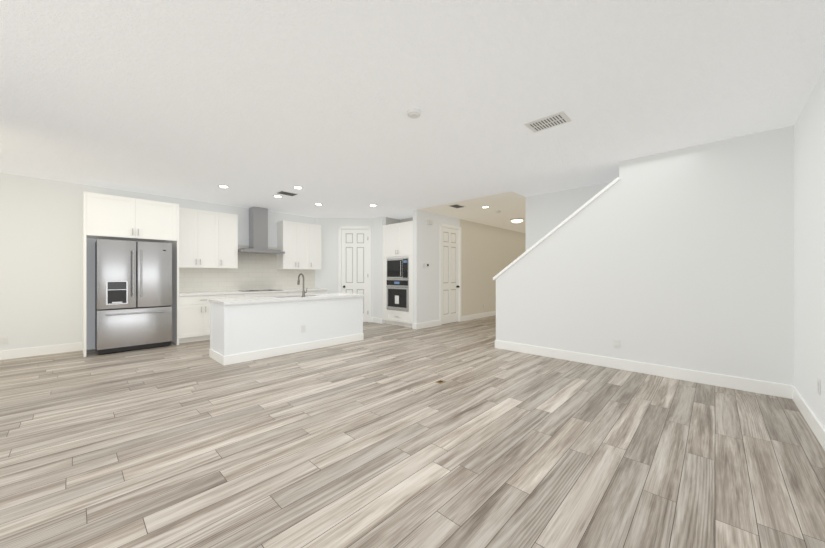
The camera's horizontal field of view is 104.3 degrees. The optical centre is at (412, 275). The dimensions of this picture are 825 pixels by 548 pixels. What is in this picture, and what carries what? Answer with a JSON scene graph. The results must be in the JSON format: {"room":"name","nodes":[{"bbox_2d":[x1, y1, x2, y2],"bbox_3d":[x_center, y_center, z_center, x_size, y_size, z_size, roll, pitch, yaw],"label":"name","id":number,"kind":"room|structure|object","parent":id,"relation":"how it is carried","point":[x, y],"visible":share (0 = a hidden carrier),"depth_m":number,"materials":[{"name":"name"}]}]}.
{"room":"kitchen","nodes":[
{"label":"kitchen","id":0,"kind":"room"},
{"bbox_2d":[0,173,339,350],"bbox_3d":[-4.094,-0.130,6.821,0.120,2.740,8.040,0,0,43],"label":"wall","id":1,"kind":"structure","parent":0,"point":[41,220],"depth_m":5.06,"materials":[{"name":"white paint"}]},
{"bbox_2d":[0,342,82,359],"bbox_3d":[-6.127,1.173,4.572,0.014,0.135,1.978,0,0,43],"label":"baseboard","id":2,"kind":"structure","parent":1,"relation":"attached to","point":[52,349],"depth_m":4.96,"materials":[{"name":"white wood"}]},
{"bbox_2d":[179,207,237,268],"bbox_3d":[-4.132,-0.708,6.425,0.362,1.125,1.068,0,0,43],"label":"upper cabinet","id":3,"kind":"object","parent":1,"relation":"attached to","point":[208,239],"visible":0.98,"depth_m":6.32,"materials":[{"name":"white wood"}]},
{"bbox_2d":[179,245,314,292],"bbox_3d":[-3.588,-0.160,7.259,0.008,1.000,3.028,0,0,43],"label":"backsplash","id":4,"kind":"structure","parent":1,"relation":"attached to","point":[252,271],"depth_m":7.15,"materials":[{"name":"tile"}]},
{"bbox_2d":[238,207,284,254],"bbox_3d":[-3.380,-0.993,7.116,0.485,1.006,0.910,0,0,43],"label":"range hood","id":5,"kind":"object","parent":1,"relation":"attached to","point":[258,230],"visible":0.85,"depth_m":7.07,"materials":[{"name":"silver metal"}]},
{"bbox_2d":[277,220,320,269],"bbox_3d":[-2.760,-0.708,7.879,0.362,1.125,0.990,0,0,43],"label":"upper cabinet","id":6,"kind":"object","parent":1,"relation":"attached to","point":[299,244],"visible":1,"depth_m":7.69,"materials":[{"name":"white wood"}]},
{"bbox_2d":[340,218,371,316],"bbox_3d":[-1.468,-0.130,8.509,0.627,2.740,0.540,0,0,43],"label":"wall","id":7,"kind":"structure","parent":0,"point":[343,221],"depth_m":8.41,"materials":[{"name":"white paint"}]},
{"bbox_2d":[338,226,370,321],"bbox_3d":[-1.517,-0.021,8.444,0.844,2.522,0.171,0,0,-2],"label":"pantry door","id":8,"kind":"structure","parent":7,"relation":"in","point":[354,259],"depth_m":8.43,"materials":[{"name":"white wood"}]},
{"bbox_2d":[380,216,399,323],"bbox_3d":[-0.598,-0.130,8.451,0.120,2.740,0.630,0,0,43],"label":"wall","id":9,"kind":"structure","parent":0,"point":[383,220],"depth_m":8.20,"materials":[{"name":"white paint"}]},
{"bbox_2d":[372,218,411,317],"bbox_3d":[-0.416,-0.130,8.795,2.490,2.740,0.120,0,0,43],"label":"wall","id":10,"kind":"structure","parent":0,"point":[375,227],"depth_m":8.37,"materials":[{"name":"white paint"}]},
{"bbox_2d":[0,315,824,547],"bbox_3d":[1.118,1.290,6.301,8.415,0.100,14.740,0,0,43],"label":"floor","id":11,"kind":"structure","parent":0,"point":[378,436],"depth_m":2.23,"materials":[{"name":"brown wood"}]},
{"bbox_2d":[83,191,178,356],"bbox_3d":[-4.792,-0.015,5.493,0.682,2.510,1.190,0,0,43],"label":"tall cabinet","id":12,"kind":"object","parent":11,"relation":"on","point":[110,217],"visible":1,"depth_m":5.28,"materials":[{"name":"white wood"}]},
{"bbox_2d":[95,239,171,353],"bbox_3d":[-4.741,0.340,5.466,0.761,1.800,0.940,0,0,43],"label":"refrigerator","id":13,"kind":"object","parent":11,"relation":"on","point":[133,295],"visible":1,"depth_m":5.21,"materials":[{"name":"grey metal"}]},
{"bbox_2d":[179,296,230,343],"bbox_3d":[-4.127,0.810,6.245,0.616,0.860,0.812,0,0,43],"label":"base cabinet","id":14,"kind":"object","parent":11,"relation":"on","point":[194,316],"depth_m":5.93,"materials":[{"name":"white wood"}]},
{"bbox_2d":[179,288,326,295],"bbox_3d":[-3.360,0.360,7.044,0.636,0.040,3.028,0,0,43],"label":"countertop","id":15,"kind":"structure","parent":14,"relation":"on","point":[308,289],"depth_m":6.41,"materials":[{"name":"white stone"}]},
{"bbox_2d":[239,289,277,291],"bbox_3d":[-3.352,0.336,7.091,0.490,0.009,0.760,0,0,43],"label":"cooktop","id":16,"kind":"object","parent":15,"relation":"in","point":[259,290],"visible":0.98,"depth_m":6.96,"materials":[{"name":"black glass"}]},
{"bbox_2d":[231,296,246,297],"bbox_3d":[-3.796,0.810,6.596,0.616,0.860,0.409,0,0,43],"label":"base cabinet","id":17,"kind":"object","parent":11,"relation":"on","point":[231,296],"depth_m":6.46,"materials":[{"name":"white"}]},
{"bbox_2d":[247,292,290,296],"bbox_3d":[-3.340,0.810,7.079,0.616,0.860,1.048,0,0,43],"label":"base cabinet","id":18,"kind":"object","parent":11,"relation":"on","point":[249,294],"depth_m":6.85,"materials":[{"name":"white"}]},
{"bbox_2d":[208,297,363,364],"bbox_3d":[-2.012,0.823,5.495,0.702,0.835,2.402,0,0,43],"label":"kitchen island","id":19,"kind":"object","parent":11,"relation":"on","point":[245,329],"depth_m":4.96,"materials":[{"name":"white"}]},
{"bbox_2d":[208,293,363,304],"bbox_3d":[-2.004,0.385,5.488,0.730,0.041,2.410,0,0,43],"label":"island countertop","id":20,"kind":"structure","parent":19,"relation":"on","point":[311,297],"depth_m":5.05,"materials":[{"name":"white stone"}]},
{"bbox_2d":[297,273,306,296],"bbox_3d":[-1.879,0.166,5.460,0.228,0.398,0.102,0,0,43],"label":"faucet","id":21,"kind":"object","parent":20,"relation":"on","point":[303,291],"visible":1,"depth_m":5.39,"materials":[{"name":"silver metal"}]},
{"bbox_2d":[291,292,306,294],"bbox_3d":[-2.870,0.810,7.577,0.616,0.860,0.449,0,0,43],"label":"base cabinet","id":22,"kind":"object","parent":11,"relation":"on","point":[292,293],"depth_m":7.37,"materials":[{"name":"white"}]},
{"bbox_2d":[307,292,326,294],"bbox_3d":[-2.566,0.810,7.899,0.616,0.860,0.694,0,0,43],"label":"base cabinet","id":23,"kind":"object","parent":11,"relation":"on","point":[308,293],"depth_m":7.72,"materials":[{"name":"white"}]},
{"bbox_2d":[383,221,412,326],"bbox_3d":[-0.177,-0.015,8.003,1.095,2.510,0.697,0,0,43],"label":"tall cabinet","id":24,"kind":"object","parent":11,"relation":"on","point":[397,273],"visible":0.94,"depth_m":7.77,"materials":[{"name":"white wood"}]},
{"bbox_2d":[0,0,824,232],"bbox_3d":[1.118,-1.550,6.301,8.415,0.100,14.740,0,0,43],"label":"ceiling","id":25,"kind":"structure","parent":0,"point":[255,103],"depth_m":2.63,"materials":[{"name":"white paint"}]},
{"bbox_2d":[276,190,297,195],"bbox_3d":[-2.291,-1.493,5.862,0.240,0.010,0.340,0,0,43],"label":"ceiling vent","id":26,"kind":"object","parent":25,"relation":"in","point":[286,193],"visible":0.98,"depth_m":5.84,"materials":[{"name":"white plastic"}]},
{"bbox_2d":[407,108,420,118],"bbox_3d":[0.014,-1.478,2.943,0.136,0.040,0.136,0,0,43],"label":"smoke detector","id":27,"kind":"object","parent":25,"relation":"attached to","point":[413,113],"visible":1,"depth_m":2.91,"materials":[{"name":"white plastic"}]},
{"bbox_2d":[449,204,465,207],"bbox_3d":[0.960,-1.493,6.946,0.240,0.010,0.340,0,0,43],"label":"ceiling vent","id":28,"kind":"object","parent":25,"relation":"in","point":[457,206],"visible":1,"depth_m":6.94,"materials":[{"name":"white plastic"}]},
{"bbox_2d":[510,218,523,222],"bbox_3d":[2.808,-1.470,8.612,0.340,0.124,0.340,0,0,43],"label":"light","id":29,"kind":"object","parent":25,"relation":"attached to","point":[517,220],"visible":0.9,"depth_m":8.51,"materials":[{"name":"white metal"}]},
{"bbox_2d":[524,111,571,132],"bbox_3d":[1.324,-1.492,3.137,0.370,0.011,0.250,0,0,43],"label":"ceiling vent","id":30,"kind":"object","parent":25,"relation":"in","point":[553,120],"visible":1,"depth_m":3.12,"materials":[{"name":"white plastic"}]},
{"bbox_2d":[412,209,495,323],"bbox_3d":[2.569,-0.130,10.020,0.120,2.740,7.340,0,0,43],"label":"wall","id":31,"kind":"structure","parent":0,"point":[478,241],"depth_m":8.60,"materials":[{"name":"white paint"}]},
{"bbox_2d":[416,320,439,329],"bbox_3d":[0.372,1.173,7.613,0.039,0.135,0.850,0,0,43],"label":"baseboard","id":32,"kind":"structure","parent":31,"relation":"attached to","point":[432,323],"depth_m":7.57,"materials":[{"name":"white wood"}]},
{"bbox_2d":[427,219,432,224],"bbox_3d":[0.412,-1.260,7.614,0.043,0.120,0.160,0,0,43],"label":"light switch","id":33,"kind":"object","parent":31,"relation":"attached to","point":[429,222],"depth_m":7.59,"materials":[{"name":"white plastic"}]},
{"bbox_2d":[440,223,460,324],"bbox_3d":[0.958,-0.021,8.275,0.171,2.522,0.914,0,0,43],"label":"hall door","id":34,"kind":"structure","parent":31,"relation":"in","point":[450,273],"depth_m":8.28,"materials":[{"name":"white wood"}]},
{"bbox_2d":[461,311,495,320],"bbox_3d":[3.179,1.173,10.568,0.014,0.135,5.466,0,0,43],"label":"baseboard","id":35,"kind":"structure","parent":31,"relation":"attached to","point":[463,318],"depth_m":9.20,"materials":[{"name":"white wood"}]},
{"bbox_2d":[496,126,791,384],"bbox_3d":[2.648,-0.130,4.390,3.265,2.740,0.120,0,0,43],"label":"wall","id":36,"kind":"structure","parent":0,"point":[708,258],"depth_m":3.86,"materials":[{"name":"white paint"}]},
{"bbox_2d":[493,177,619,279],"bbox_3d":[2.101,-0.606,4.907,1.865,1.385,0.170,0,0,43],"label":"trim","id":37,"kind":"structure","parent":36,"relation":"attached to","point":[597,195],"depth_m":4.73,"materials":[{"name":"white wood"}]},
{"bbox_2d":[614,339,619,347],"bbox_3d":[2.706,0.900,4.244,0.070,0.114,0.009,0,0,43],"label":"outlet","id":38,"kind":"object","parent":36,"relation":"attached to","point":[617,343],"visible":1,"depth_m":4.24,"materials":[{"name":"white plastic"}]},
{"bbox_2d":[495,340,787,397],"bbox_3d":[2.604,1.173,4.353,3.279,0.135,0.034,0,0,43],"label":"baseboard","id":39,"kind":"structure","parent":36,"relation":"attached to","point":[773,389],"depth_m":3.92,"materials":[{"name":"white wood"}]},
{"bbox_2d":[792,68,824,428],"bbox_3d":[1.903,-0.130,1.091,0.120,2.740,7.940,0,0,43],"label":"wall","id":40,"kind":"structure","parent":0,"point":[808,132],"depth_m":2.68,"materials":[{"name":"white paint"}]},
{"bbox_2d":[788,385,824,450],"bbox_3d":[1.460,1.173,0.719,0.014,0.135,6.850,0,0,43],"label":"baseboard","id":41,"kind":"structure","parent":40,"relation":"attached to","point":[817,428],"depth_m":2.65,"materials":[{"name":"white wood"}]},
{"bbox_2d":[817,378,819,394],"bbox_3d":[3.070,0.840,2.424,0.009,0.114,0.070,0,0,43],"label":"outlet","id":42,"kind":"object","parent":40,"relation":"attached to","point":[818,385],"visible":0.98,"depth_m":2.42,"materials":[{"name":"white plastic"}]}
]}

